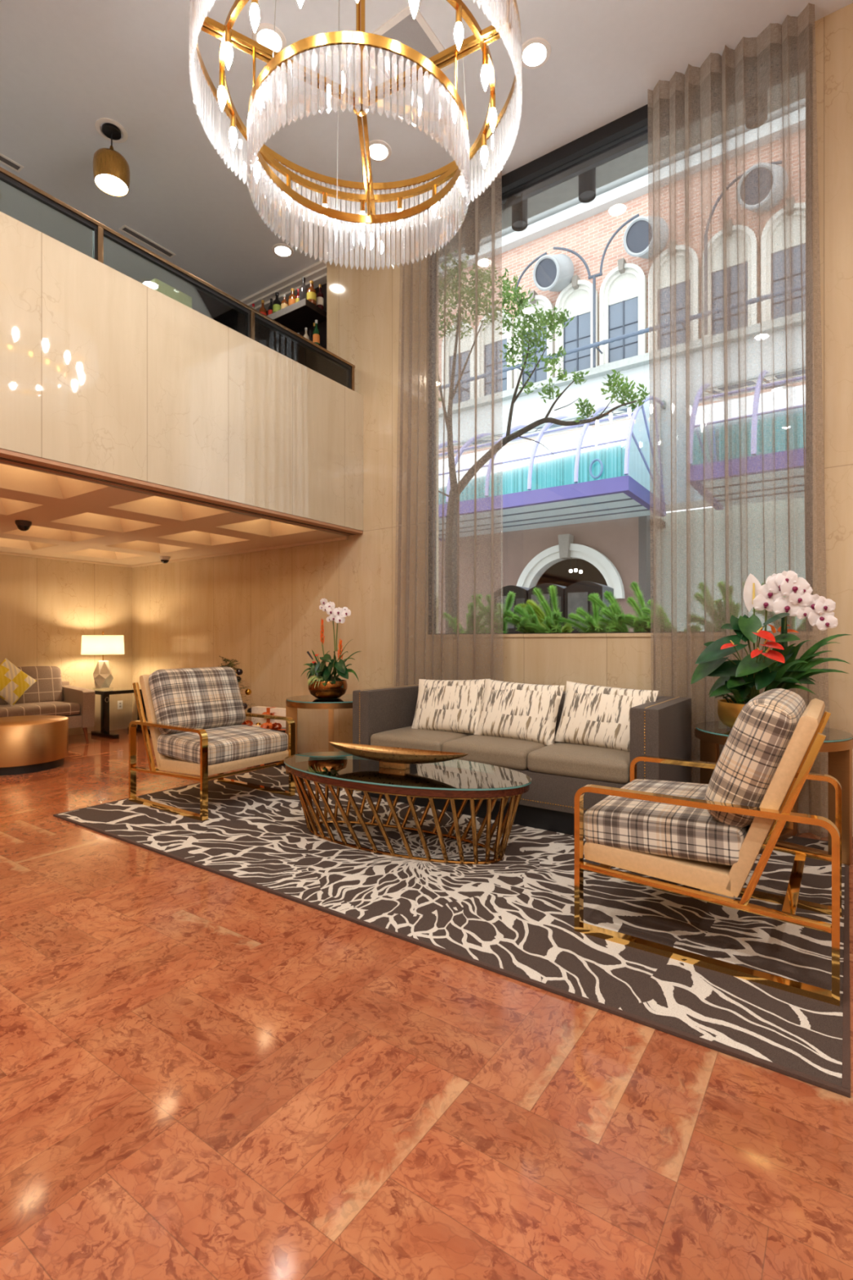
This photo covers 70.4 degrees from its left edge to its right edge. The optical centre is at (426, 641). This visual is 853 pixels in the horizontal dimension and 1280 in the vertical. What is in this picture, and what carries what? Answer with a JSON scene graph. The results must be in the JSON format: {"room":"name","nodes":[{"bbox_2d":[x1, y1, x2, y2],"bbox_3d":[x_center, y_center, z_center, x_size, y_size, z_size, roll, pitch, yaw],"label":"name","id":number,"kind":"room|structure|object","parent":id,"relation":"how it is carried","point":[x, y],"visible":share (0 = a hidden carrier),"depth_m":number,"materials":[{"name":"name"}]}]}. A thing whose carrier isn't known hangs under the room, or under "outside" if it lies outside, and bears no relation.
{"room":"hotel lobby","nodes":[
{"label":"hotel lobby","id":0,"kind":"room"},
{"bbox_2d":[0,554,132,735],"bbox_3d":[-6.879,-0.275,4.518,0.147,2.950,9.552,0,0,35],"label":"wall","id":1,"kind":"structure","parent":0,"point":[46,606],"depth_m":7.71,"materials":[{"name":"beige wood"}]},
{"bbox_2d":[0,551,131,567],"bbox_3d":[-6.757,-1.038,4.537,0.025,0.027,9.322,0,0,35],"label":"trim","id":2,"kind":"structure","parent":1,"relation":"attached to","point":[1,553],"depth_m":7.63,"materials":[{"name":"paint"}]},
{"bbox_2d":[131,536,348,567],"bbox_3d":[-2.446,-1.038,7.231,4.020,0.027,0.028,0,0,35],"label":"trim","id":3,"kind":"structure","parent":1,"relation":"attached to","point":[340,539],"depth_m":6.91,"materials":[{"name":"paint"}]},
{"bbox_2d":[0,461,349,564],"bbox_3d":[-5.121,-1.207,3.378,4.045,0.306,9.411,0,0,35],"label":"ceiling","id":4,"kind":"structure","parent":0,"point":[71,517],"depth_m":5.61,"materials":[{"name":"paint"}]},
{"bbox_2d":[0,211,363,530],"bbox_3d":[-3.376,-1.762,2.169,0.160,1.338,9.400,0,0,35],"label":"wall","id":5,"kind":"structure","parent":0,"point":[102,370],"depth_m":4.19,"materials":[{"name":"wood"}]},
{"bbox_2d":[0,166,355,391],"bbox_3d":[-2.862,-2.575,2.898,0.050,0.287,7.485,0,0,35],"label":"balcony railing","id":6,"kind":"object","parent":5,"relation":"on","point":[207,300],"visible":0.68,"depth_m":4.73,"materials":[{"name":"brown metal"}]},
{"bbox_2d":[0,448,363,535],"bbox_3d":[-3.391,-1.080,2.179,0.185,0.024,9.400,0,0,35],"label":"trim","id":7,"kind":"structure","parent":5,"relation":"attached to","point":[6,454],"depth_m":4.25,"materials":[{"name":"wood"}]},
{"bbox_2d":[266,283,326,349],"bbox_3d":[-2.424,-2.840,7.526,3.720,2.180,0.140,0,0,35],"label":"wall","id":8,"kind":"structure","parent":0,"point":[322,326],"depth_m":6.53,"materials":[{"name":"brown wood"}]},
{"bbox_2d":[240,259,326,311],"bbox_3d":[-2.530,-3.892,7.374,3.719,0.074,0.230,0,0,35],"label":"trim","id":9,"kind":"structure","parent":8,"relation":"attached to","point":[317,272],"depth_m":6.60,"materials":[{"name":"white paint"}]},
{"bbox_2d":[266,297,326,333],"bbox_3d":[-1.980,-3.482,6.919,2.042,0.069,0.348,0,0,35],"label":"shelf","id":10,"kind":"object","parent":8,"relation":"attached to","point":[301,314],"visible":0.29,"depth_m":6.42,"materials":[{"name":"brown wood"}]},
{"bbox_2d":[307,679,347,698],"bbox_3d":[-0.893,0.432,5.472,0.352,0.160,0.352,0,0,35],"label":"bronze bowl","id":11,"kind":"object","parent":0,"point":[318,688],"depth_m":5.33,"materials":[{"name":"metal"}]},
{"bbox_2d":[0,728,852,1279],"bbox_3d":[-1.836,1.250,1.126,12.300,0.100,9.750,0,0,35],"label":"floor","id":12,"kind":"structure","parent":0,"point":[205,1074],"depth_m":1.56,"materials":[{"name":"stone"}]},
{"bbox_2d":[0,715,68,775],"bbox_3d":[-3.905,0.977,5.766,0.840,0.444,0.840,0,0,35],"label":"table","id":13,"kind":"object","parent":12,"relation":"on","point":[30,744],"visible":1,"depth_m":5.53,"materials":[{"name":"brown metal"}]},
{"bbox_2d":[0,666,94,742],"bbox_3d":[-4.863,0.748,6.580,0.779,0.907,2.100,0,0,35],"label":"sofa","id":14,"kind":"object","parent":12,"relation":"on","point":[49,695],"visible":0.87,"depth_m":7.12,"materials":[{"name":"brown fabric"}]},
{"bbox_2d":[0,657,35,706],"bbox_3d":[-4.673,0.455,6.764,0.527,0.538,0.228,0,0,-34],"label":"cushion","id":15,"kind":"object","parent":14,"relation":"on","point":[14,682],"visible":1,"depth_m":6.74,"materials":[{"name":"fabric"}]},
{"bbox_2d":[0,666,62,705],"bbox_3d":[-4.745,0.536,7.045,0.227,0.482,0.895,0,0,35],"label":"cushion","id":16,"kind":"object","parent":14,"relation":"on","point":[47,686],"depth_m":7.18,"materials":[{"name":"fabric"}]},
{"bbox_2d":[0,701,79,717],"bbox_3d":[-4.561,0.790,6.916,0.600,0.151,0.895,0,0,35],"label":"seat cushion","id":17,"kind":"object","parent":14,"relation":"on","point":[66,708],"depth_m":6.84,"materials":[{"name":"fabric"}]},
{"bbox_2d":[89,686,150,738],"bbox_3d":[-3.942,0.904,7.778,0.600,0.591,0.720,0,0,35],"label":"console table","id":18,"kind":"object","parent":12,"relation":"on","point":[104,694],"visible":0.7,"depth_m":7.58,"materials":[{"name":"black paint"}]},
{"bbox_2d":[80,631,124,690],"bbox_3d":[-4.089,0.240,7.637,0.486,0.735,0.486,0,0,35],"label":"table lamp","id":19,"kind":"object","parent":18,"relation":"on","point":[102,644],"visible":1,"depth_m":7.52,"materials":[{"name":"fabric"}]},
{"bbox_2d":[217,655,261,724],"bbox_3d":[-2.087,0.673,6.444,0.712,1.052,0.758,0,0,-36],"label":"fir tree","id":20,"kind":"object","parent":12,"relation":"on","point":[248,691],"visible":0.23,"depth_m":6.47,"materials":[{"name":"green plant"}]},
{"bbox_2d":[251,706,285,727],"bbox_3d":[-1.677,0.954,6.441,0.520,0.491,0.193,0,0,31],"label":"gift box","id":21,"kind":"object","parent":12,"relation":"on","point":[275,711],"visible":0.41,"depth_m":6.43,"materials":[{"name":"white paper"}]},
{"bbox_2d":[53,764,850,1097],"bbox_3d":[-0.046,1.193,3.840,4.479,0.013,2.374,0,0,35],"label":"rug","id":22,"kind":"object","parent":12,"relation":"on","point":[513,917],"visible":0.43,"depth_m":2.67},
{"bbox_2d":[128,666,295,821],"bbox_3d":[-1.618,0.698,4.588,0.900,0.981,0.820,0,0,35],"label":"lounge chair","id":23,"kind":"object","parent":22,"relation":"on","point":[196,717],"visible":0.98,"depth_m":4.43,"materials":[{"name":"fabric"}]},
{"bbox_2d":[148,666,245,734],"bbox_3d":[-1.759,0.450,4.686,0.312,0.486,0.720,0,0,35],"label":"cushion","id":24,"kind":"object","parent":23,"relation":"on","point":[210,698],"depth_m":4.54,"materials":[{"name":"fabric"}]},
{"bbox_2d":[157,724,288,765],"bbox_3d":[-1.507,0.756,4.511,0.608,0.181,0.740,0,0,35],"label":"seat cushion","id":25,"kind":"object","parent":23,"relation":"on","point":[226,744],"depth_m":4.32,"materials":[{"name":"fabric"}]},
{"bbox_2d":[285,693,352,773],"bbox_3d":[-0.870,0.850,5.505,0.800,0.674,0.800,0,0,-9],"label":"side table","id":26,"kind":"object","parent":22,"relation":"on","point":[307,701],"visible":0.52,"depth_m":5.18,"materials":[{"name":"brown wood"}]},
{"bbox_2d":[300,598,359,698],"bbox_3d":[-0.832,0.062,5.330,0.378,0.899,0.659,0,0,-28],"label":"planter","id":27,"kind":"object","parent":26,"relation":"on","point":[326,686],"visible":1,"depth_m":5.34,"materials":[{"name":"brown metal"}]},
{"bbox_2d":[284,751,531,864],"bbox_3d":[-0.167,0.967,3.583,1.633,0.442,0.818,0,0,28],"label":"coffee table","id":28,"kind":"object","parent":22,"relation":"on","point":[451,780],"visible":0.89,"depth_m":3.38,"materials":[{"name":"gold metal"}]},
{"bbox_2d":[328,742,469,769],"bbox_3d":[-0.190,0.686,3.576,0.950,0.118,0.200,0,0,25],"label":"bowl","id":29,"kind":"object","parent":28,"relation":"on","point":[394,757],"visible":1,"depth_m":3.54,"materials":[{"name":"gold metal"}]},
{"bbox_2d":[352,684,691,837],"bbox_3d":[0.607,0.781,4.370,2.278,0.812,0.874,0,0,35],"label":"sofa","id":30,"kind":"object","parent":22,"relation":"on","point":[384,716],"visible":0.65,"depth_m":3.83,"materials":[{"name":"grey fabric"}]},
{"bbox_2d":[370,725,473,751],"bbox_3d":[0.026,0.758,4.671,0.645,0.150,0.700,0,0,35],"label":"seat cushion","id":31,"kind":"object","parent":30,"relation":"on","point":[398,736],"depth_m":4.46,"materials":[{"name":"beige fabric"}]},
{"bbox_2d":[411,679,485,733],"bbox_3d":[0.178,0.495,4.665,0.647,0.426,0.225,0,0,29],"label":"cushion","id":32,"kind":"object","parent":30,"relation":"on","point":[445,705],"visible":0.94,"depth_m":4.59,"materials":[{"name":"fabric"}]},
{"bbox_2d":[441,734,559,770],"bbox_3d":[0.559,0.758,4.300,0.645,0.150,0.700,0,0,35],"label":"seat cushion","id":33,"kind":"object","parent":30,"relation":"on","point":[511,753],"depth_m":4.02,"materials":[{"name":"beige fabric"}]},
{"bbox_2d":[473,679,564,745],"bbox_3d":[0.651,0.495,4.311,0.646,0.426,0.225,0,0,39],"label":"cushion","id":34,"kind":"object","parent":30,"relation":"on","point":[513,710],"visible":0.99,"depth_m":4.22,"materials":[{"name":"fabric"}]},
{"bbox_2d":[527,742,630,783],"bbox_3d":[1.092,0.758,3.929,0.645,0.150,0.700,0,0,35],"label":"seat cushion","id":35,"kind":"object","parent":30,"relation":"on","point":[571,762],"depth_m":3.68,"materials":[{"name":"beige fabric"}]},
{"bbox_2d":[554,680,658,751],"bbox_3d":[1.165,0.495,3.965,0.659,0.437,0.221,0,0,41],"label":"cushion","id":36,"kind":"object","parent":30,"relation":"on","point":[593,715],"visible":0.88,"depth_m":3.91,"materials":[{"name":"fabric"}]},
{"bbox_2d":[574,688,841,1006],"bbox_3d":[1.211,0.698,2.561,0.900,0.981,0.820,0,0,35],"label":"lounge chair","id":37,"kind":"object","parent":22,"relation":"on","point":[710,837],"visible":1,"depth_m":2.23,"materials":[{"name":"gold metal"}]},
{"bbox_2d":[583,778,751,866],"bbox_3d":[1.100,0.756,2.638,0.608,0.181,0.740,0,0,35],"label":"seat cushion","id":38,"kind":"object","parent":37,"relation":"on","point":[654,833],"depth_m":2.36,"materials":[{"name":"fabric"}]},
{"bbox_2d":[704,688,806,827],"bbox_3d":[1.352,0.450,2.462,0.312,0.486,0.720,0,0,35],"label":"cushion","id":39,"kind":"object","parent":37,"relation":"on","point":[758,762],"depth_m":2.16,"materials":[{"name":"fabric"}]},
{"bbox_2d":[694,720,852,865],"bbox_3d":[2.000,0.850,3.518,0.800,0.674,0.800,0,0,-40],"label":"side table","id":40,"kind":"object","parent":22,"relation":"on","point":[838,744],"visible":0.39,"depth_m":3.26,"materials":[{"name":"brown wood"}]},
{"bbox_2d":[690,570,851,728],"bbox_3d":[1.878,0.061,3.358,0.530,0.901,0.734,0,0,-27],"label":"potted orchid","id":41,"kind":"object","parent":40,"relation":"on","point":[744,678],"visible":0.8,"depth_m":3.33,"materials":[{"name":"plant"}]},
{"bbox_2d":[717,698,745,728],"bbox_3d":[1.893,0.429,3.471,0.400,0.165,0.400,0,0,35],"label":"bowl","id":42,"kind":"object","parent":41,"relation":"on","point":[728,709],"depth_m":3.42,"materials":[{"name":"gold"}]},
{"bbox_2d":[0,0,852,311],"bbox_3d":[-1.793,-3.990,1.188,12.300,0.120,9.900,0,0,35],"label":"ceiling","id":43,"kind":"structure","parent":0,"point":[66,66],"depth_m":4.37,"materials":[{"name":"paint"}]},
{"bbox_2d":[93,117,129,196],"bbox_3d":[-2.421,-3.717,4.646,0.254,0.424,0.254,0,0,35],"label":"pendant lamp","id":44,"kind":"object","parent":43,"relation":"hanging from","point":[111,171],"visible":1,"depth_m":4.60,"materials":[{"name":"gold metal"}]},
{"bbox_2d":[94,173,128,194],"bbox_3d":[-2.421,-3.518,4.646,0.226,0.001,0.226,0,0,35],"label":"diffuser","id":45,"kind":"object","parent":44,"relation":"attached to","point":[110,184],"depth_m":4.65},
{"bbox_2d":[119,224,175,258],"bbox_3d":[-2.738,-3.926,5.947,0.100,0.008,0.530,0,0,35],"label":"ceiling vent","id":46,"kind":"object","parent":43,"relation":"in","point":[124,228],"visible":1,"depth_m":5.93,"materials":[{"name":"metal"}]},
{"bbox_2d":[252,22,286,53],"bbox_3d":[-1.027,-3.924,3.948,0.218,0.011,0.218,0,0,35],"label":"recessed light","id":47,"kind":"object","parent":43,"relation":"in","point":[264,31],"visible":0.72,"depth_m":3.93,"materials":[{"name":"white paint"}]},
{"bbox_2d":[271,243,293,257],"bbox_3d":[-1.444,-3.924,6.074,0.218,0.011,0.218,0,0,35],"label":"recessed light","id":48,"kind":"object","parent":43,"relation":"in","point":[281,250],"visible":0.99,"depth_m":6.07,"materials":[{"name":"white paint"}]},
{"bbox_2d":[189,0,522,270],"bbox_3d":[-0.311,-2.992,2.849,1.506,1.876,1.505,0,0,35],"label":"chandelier","id":49,"kind":"object","parent":43,"relation":"hanging from","point":[247,155],"visible":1,"depth_m":2.76,"materials":[{"name":"metal"}]},
{"bbox_2d":[217,71,226,111],"bbox_3d":[-0.909,-2.443,2.687,0.038,0.173,0.038,0,0,35],"label":"bulb","id":50,"kind":"object","parent":49,"relation":"attached to","point":[221,94],"depth_m":2.68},
{"bbox_2d":[223,25,232,70],"bbox_3d":[-0.818,-2.443,2.492,0.038,0.173,0.038,0,0,35],"label":"bulb","id":51,"kind":"object","parent":49,"relation":"attached to","point":[228,32],"depth_m":2.48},
{"bbox_2d":[228,113,237,150],"bbox_3d":[-0.928,-2.443,2.901,0.038,0.173,0.038,0,0,35],"label":"bulb","id":52,"kind":"object","parent":49,"relation":"attached to","point":[233,117],"depth_m":2.89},
{"bbox_2d":[249,0,259,32],"bbox_3d":[-0.665,-2.443,2.340,0.038,0.173,0.038,0,0,35],"label":"bulb","id":53,"kind":"object","parent":49,"relation":"attached to","point":[254,10],"depth_m":2.33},
{"bbox_2d":[453,4,463,50],"bbox_3d":[0.129,-2.443,2.411,0.038,0.173,0.038,0,0,35],"label":"bulb","id":54,"kind":"object","parent":49,"relation":"attached to","point":[459,32],"depth_m":2.40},
{"bbox_2d":[480,132,488,168],"bbox_3d":[0.288,-2.443,3.011,0.038,0.173,0.038,0,0,35],"label":"bulb","id":55,"kind":"object","parent":49,"relation":"attached to","point":[484,153],"depth_m":3.00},
{"bbox_2d":[480,48,489,91],"bbox_3d":[0.252,-2.443,2.588,0.038,0.173,0.038,0,0,35],"label":"bulb","id":56,"kind":"object","parent":49,"relation":"attached to","point":[485,74],"depth_m":2.58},
{"bbox_2d":[488,93,497,132],"bbox_3d":[0.307,-2.443,2.796,0.038,0.173,0.038,0,0,35],"label":"bulb","id":57,"kind":"object","parent":49,"relation":"attached to","point":[492,115],"depth_m":2.79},
{"bbox_2d":[364,139,391,162],"bbox_3d":[-0.388,-3.924,4.841,0.218,0.011,0.218,0,0,35],"label":"recessed light","id":58,"kind":"object","parent":43,"relation":"in","point":[380,150],"visible":0.85,"depth_m":4.83,"materials":[{"name":"white paint"}]},
{"bbox_2d":[354,4,454,100],"bbox_3d":[-0.142,-3.924,4.048,0.480,0.012,0.480,0,0,35],"label":"ceiling panel","id":59,"kind":"object","parent":43,"relation":"attached to","point":[416,33],"visible":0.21,"depth_m":3.92,"materials":[{"name":"white paint"}]},
{"bbox_2d":[366,13,439,90],"bbox_3d":[-0.142,-3.927,4.048,0.400,0.005,0.400,0,0,35],"label":"grille","id":60,"kind":"object","parent":59,"relation":"attached to","point":[407,30],"depth_m":3.93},
{"bbox_2d":[395,168,502,686],"bbox_3d":[0.160,-1.371,5.273,1.147,5.111,0.143,0,0,35],"label":"sheer curtain","id":61,"kind":"object","parent":43,"relation":"hanging from","point":[493,191],"visible":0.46,"depth_m":5.22,"materials":[{"name":"fabric"}]},
{"bbox_2d":[522,37,551,69],"bbox_3d":[0.722,-3.924,4.039,0.218,0.011,0.218,0,0,35],"label":"recessed light","id":62,"kind":"object","parent":43,"relation":"in","point":[535,55],"visible":0.93,"depth_m":4.03,"materials":[{"name":"white paint"}]},
{"bbox_2d":[648,3,829,837],"bbox_3d":[2.014,-1.371,3.980,1.087,5.111,0.124,0,0,35],"label":"sheer curtain","id":63,"kind":"object","parent":43,"relation":"hanging from","point":[795,90],"visible":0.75,"depth_m":3.97,"materials":[{"name":"fabric"}]},
{"bbox_2d":[132,3,852,836],"bbox_3d":[1.031,-1.520,4.980,14.000,5.440,0.248,0,0,35],"label":"wall","id":64,"kind":"structure","parent":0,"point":[260,611],"depth_m":5.77,"materials":[{"name":"beige wood"}]},
{"bbox_2d":[426,631,813,637],"bbox_3d":[1.232,-0.049,4.700,2.990,0.027,0.042,0,0,35],"label":"windowsill","id":65,"kind":"object","parent":64,"relation":"attached to","point":[631,634],"visible":0.57,"depth_m":4.77,"materials":[{"name":"beige stone"}]},
{"bbox_2d":[427,41,813,634],"bbox_3d":[1.256,-1.982,4.734,2.990,3.895,0.100,0,0,35],"label":"window","id":66,"kind":"structure","parent":64,"relation":"attached to","point":[509,196],"depth_m":5.14,"materials":[{"name":"black metal"}]},
{"bbox_2d":[564,581,613,632],"bbox_3d":[1.994,-0.088,7.413,0.472,1.274,0.435,0,0,35],"label":"door","id":67,"kind":"structure","parent":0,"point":[576,594],"depth_m":7.26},
{"bbox_3d":[-5.108,-1.635,3.375,4.060,0.230,9.400,0,0,35],"label":"floor","id":68,"kind":"structure","parent":0,"visible":0},
{"bbox_3d":[-2.097,-2.150,4.994,0.550,0.800,1.200,0,0,35],"label":"countertop","id":69,"kind":"structure","parent":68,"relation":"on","visible":0},
{"bbox_2d":[144,278,191,308],"bbox_3d":[-2.114,-2.667,4.848,0.310,0.235,0.320,0,0,35],"label":"storage box","id":70,"kind":"object","parent":69,"relation":"on","point":[156,284],"visible":0.12,"depth_m":4.73,"materials":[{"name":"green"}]},
{"bbox_3d":[1.351,-6.050,5.439,14.000,3.500,0.630,0,0,35],"label":"wall","id":71,"kind":"structure","parent":0,"visible":0},
{"bbox_2d":[487,87,778,235],"bbox_3d":[1.448,-4.260,5.578,14.000,0.079,0.250,0,0,35],"label":"trim","id":72,"kind":"structure","parent":71,"relation":"attached to","point":[635,160],"depth_m":5.57,"materials":[{"name":"paint"}]},
{"label":"outside","id":73,"kind":"structure","parent":0,"visible":0},
{"bbox_3d":[3.368,0.650,18.834,44.000,0.200,25.240,0,0,35],"label":"street","id":74,"kind":"object","parent":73,"visible":0},
{"bbox_2d":[493,585,530,633],"bbox_3d":[1.194,-0.088,7.970,0.472,1.274,0.435,0,0,35],"label":"newspaper box","id":75,"kind":"object","parent":74,"relation":"on","point":[522,593],"visible":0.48,"depth_m":7.79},
{"bbox_2d":[438,516,638,633],"bbox_3d":[-1.400,-1.875,25.592,20.450,4.850,0.400,0,0,35],"label":"wall","id":76,"kind":"structure","parent":74,"relation":"on","point":[617,540],"depth_m":21.96,"materials":[{"name":"beige paint"}]},
{"bbox_2d":[516,533,625,599],"bbox_3d":[4.881,-2.525,20.900,3.900,2.250,0.720,0,0,35],"label":"stone arch","id":77,"kind":"object","parent":76,"relation":"attached to","point":[566,549],"visible":0.88,"depth_m":20.60,"materials":[{"name":"stone"}]},
{"bbox_2d":[438,325,802,504],"bbox_3d":[4.159,-6.675,21.720,34.000,4.750,0.400,0,0,35],"label":"facade","id":78,"kind":"structure","parent":76,"relation":"on","point":[527,409],"depth_m":20.76,"materials":[{"name":"paint"}]},
{"bbox_2d":[438,395,666,541],"bbox_3d":[2.925,-5.755,19.860,8.500,3.590,4.068,0,0,35],"label":"glass canopy","id":79,"kind":"object","parent":78,"relation":"attached to","point":[541,488],"visible":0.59,"depth_m":18.27,"materials":[{"name":"glass"}]},
{"bbox_2d":[438,141,797,408],"bbox_3d":[4.159,-11.725,21.720,34.000,5.350,0.400,0,0,35],"label":"wall","id":80,"kind":"structure","parent":78,"relation":"on","point":[589,237],"depth_m":20.66,"materials":[{"name":"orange brick"}]},
{"bbox_2d":[441,317,475,407],"bbox_3d":[1.240,-10.760,23.302,1.460,3.240,0.380,0,0,35],"label":"arched window","id":81,"kind":"structure","parent":80,"relation":"in","point":[464,395],"depth_m":23.35,"materials":[{"name":"white glass"}]},
{"bbox_2d":[477,305,514,397],"bbox_3d":[2.528,-10.760,22.405,1.460,3.240,0.380,0,0,35],"label":"arched window","id":82,"kind":"structure","parent":80,"relation":"in","point":[507,382],"depth_m":22.49,"materials":[{"name":"beige stone"}]},
{"bbox_2d":[514,290,555,387],"bbox_3d":[3.817,-10.760,21.507,1.460,3.240,0.380,0,0,35],"label":"arched window","id":83,"kind":"structure","parent":80,"relation":"in","point":[539,375],"depth_m":21.52,"materials":[{"name":"beige stone"}]},
{"bbox_2d":[533,253,573,292],"bbox_3d":[4.285,-12.518,20.523,1.204,1.322,1.119,0,0,-41],"label":"lamp","id":84,"kind":"object","parent":80,"relation":"attached to","point":[554,273],"visible":1,"depth_m":20.27,"materials":[{"name":"plastic"}]},
{"bbox_2d":[555,274,599,377],"bbox_3d":[5.105,-10.760,20.610,1.460,3.240,0.380,0,0,35],"label":"arched window","id":85,"kind":"structure","parent":80,"relation":"in","point":[576,297],"depth_m":20.71,"materials":[{"name":"beige stone"}]},
{"bbox_2d":[553,213,639,367],"bbox_3d":[5.479,-11.166,19.703,2.857,4.431,0.100,0,0,35],"label":"stand","id":86,"kind":"object","parent":80,"relation":"attached to","point":[593,277],"visible":0.99,"depth_m":19.67,"materials":[{"name":"metal"}]},
{"bbox_2d":[438,257,781,391],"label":"arched window","id":87,"kind":"structure","parent":80,"relation":"in","point":[624,290],"depth_m":19.78,"materials":[{"name":"beige stone"}]},
{"bbox_2d":[438,313,799,417],"bbox_3d":[3.959,-9.020,21.432,34.000,0.240,0.300,0,0,35],"label":"trim","id":88,"kind":"structure","parent":80,"relation":"attached to","point":[640,360],"depth_m":20.47,"materials":[{"name":"concrete"}]},
{"bbox_2d":[463,114,779,268],"bbox_3d":[4.002,-14.800,21.494,34.000,0.800,0.950,0,0,35],"label":"trim","id":89,"kind":"structure","parent":80,"relation":"attached to","point":[633,185],"depth_m":20.54,"materials":[{"name":"stone"}]},
{"bbox_2d":[622,216,668,258],"bbox_3d":[6.791,-12.564,18.777,1.204,1.322,1.119,0,0,-41],"label":"round horn","id":90,"kind":"object","parent":80,"relation":"in","point":[636,241],"visible":0.73,"depth_m":18.57,"materials":[{"name":"plastic"}]},
{"bbox_2d":[648,249,699,352],"bbox_3d":[7.682,-10.760,18.816,1.460,3.240,0.380,0,0,35],"label":"arched window","id":91,"kind":"structure","parent":80,"relation":"in","point":[666,329],"depth_m":19.06,"materials":[{"name":"beige stone"}]},
{"bbox_2d":[712,226,757,334],"bbox_3d":[8.970,-10.760,17.918,1.460,3.240,0.380,0,0,35],"label":"arched window","id":92,"kind":"structure","parent":80,"relation":"in","point":[753,239],"depth_m":17.49,"materials":[{"name":"beige stone"}]},
{"bbox_2d":[689,365,804,510],"bbox_3d":[10.000,-5.755,14.936,5.860,3.590,4.062,0,0,35],"label":"glass canopy","id":93,"kind":"object","parent":78,"relation":"attached to","point":[756,464],"visible":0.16,"depth_m":15.02,"materials":[{"name":"glass"}]},
{"bbox_2d":[438,256,650,633],"bbox_3d":[1.166,-2.635,8.087,3.635,6.371,0.668,0,0,43],"label":"street tree","id":94,"kind":"object","parent":74,"relation":"on","point":[451,541],"visible":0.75,"depth_m":7.96,"materials":[{"name":"green plant"}]},
{"bbox_2d":[528,582,566,628],"bbox_3d":[1.596,-0.088,7.690,0.472,1.274,0.435,0,0,35],"label":"newspaper box","id":95,"kind":"object","parent":74,"relation":"on","point":[544,587],"visible":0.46,"depth_m":7.49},
{"bbox_2d":[537,519,665,586],"bbox_3d":[6.186,-1.725,22.880,6.400,4.550,3.780,0,0,35],"label":"wall","id":96,"kind":"structure","parent":74,"relation":"on","point":[558,574],"depth_m":25.05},
{"bbox_2d":[638,515,653,617],"bbox_3d":[7.322,-1.875,20.005,0.250,4.850,1.200,0,0,35],"label":"pier","id":97,"kind":"structure","parent":74,"relation":"on","point":[645,578],"depth_m":19.54,"materials":[{"name":"concrete"}]},
{"bbox_2d":[657,497,805,631],"bbox_3d":[13.207,-1.875,16.820,13.550,4.850,0.300,0,0,35],"label":"wall","id":98,"kind":"structure","parent":74,"relation":"on","point":[754,555],"depth_m":19.30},
{"bbox_3d":[1.659,0.285,5.181,4.000,0.530,0.760,0,0,35],"label":"planter","id":99,"kind":"object","parent":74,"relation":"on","visible":0},
{"bbox_2d":[441,593,499,633],"bbox_3d":[0.422,-0.208,5.957,0.572,0.540,0.322,0,0,23],"label":"fern","id":100,"kind":"object","parent":99,"relation":"in","point":[452,621],"visible":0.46,"depth_m":5.96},
{"bbox_2d":[470,591,515,633],"bbox_3d":[0.663,-0.206,5.791,0.503,0.537,0.273,0,0,32],"label":"fern","id":101,"kind":"object","parent":99,"relation":"on","point":[500,628],"visible":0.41,"depth_m":5.78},
{"bbox_2d":[502,604,541,632],"bbox_3d":[0.924,-0.149,5.640,0.384,0.426,0.373,0,0,35],"label":"fern","id":102,"kind":"object","parent":99,"relation":"on","point":[525,618],"visible":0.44,"depth_m":5.59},
{"bbox_2d":[524,584,562,632],"bbox_3d":[1.087,-0.229,5.458,0.378,0.583,0.303,0,0,35],"label":"fern","id":103,"kind":"object","parent":99,"relation":"on","point":[553,627],"visible":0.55,"depth_m":5.44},
{"bbox_2d":[517,599,574,632],"bbox_3d":[1.097,-0.179,5.691,0.672,0.482,0.250,0,0,42],"label":"fern","id":104,"kind":"object","parent":99,"relation":"on","point":[566,628],"visible":0.28,"depth_m":5.76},
{"bbox_2d":[554,592,607,632],"bbox_3d":[1.385,-0.187,5.232,0.537,0.504,0.410,0,0,-7],"label":"fern","id":105,"kind":"object","parent":99,"relation":"on","point":[592,624],"visible":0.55,"depth_m":5.28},
{"bbox_2d":[586,591,646,632],"bbox_3d":[1.588,-0.192,5.066,0.282,0.508,0.533,0,0,-41],"label":"fern","id":106,"kind":"object","parent":99,"relation":"on","point":[613,624],"visible":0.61,"depth_m":5.07,"materials":[{"name":"plant"}]},
{"bbox_2d":[618,581,666,631],"bbox_3d":[1.815,-0.228,4.974,0.428,0.580,0.339,0,0,39],"label":"fern","id":107,"kind":"object","parent":99,"relation":"on","point":[635,621],"visible":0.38,"depth_m":5.07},
{"bbox_2d":[640,598,700,631],"bbox_3d":[1.959,-0.157,4.820,0.475,0.417,0.297,0,0,35],"label":"fern","id":108,"kind":"object","parent":99,"relation":"on","point":[667,627],"visible":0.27,"depth_m":4.85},
{"bbox_2d":[694,581,738,631],"bbox_3d":[2.281,-0.210,4.684,0.502,0.547,0.297,0,0,26],"label":"fern","id":109,"kind":"object","parent":99,"relation":"on","point":[717,622],"visible":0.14,"depth_m":4.68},
{"bbox_3d":[1.226,-4.269,5.260,14.000,0.059,0.505,0,0,35],"label":"trim","id":110,"kind":"structure","parent":0,"visible":0},
{"bbox_2d":[511,198,527,231],"bbox_3d":[0.874,-4.066,5.668,0.148,0.345,0.148,0,0,35],"label":"spotlight","id":111,"kind":"object","parent":110,"relation":"attached to","point":[519,210],"visible":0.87,"depth_m":5.61,"materials":[{"name":"black metal"}]},
{"bbox_2d":[578,167,595,203],"bbox_3d":[1.408,-4.066,5.295,0.148,0.345,0.148,0,0,35],"label":"spotlight","id":112,"kind":"object","parent":110,"relation":"attached to","point":[587,180],"visible":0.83,"depth_m":5.25,"materials":[{"name":"black metal"}]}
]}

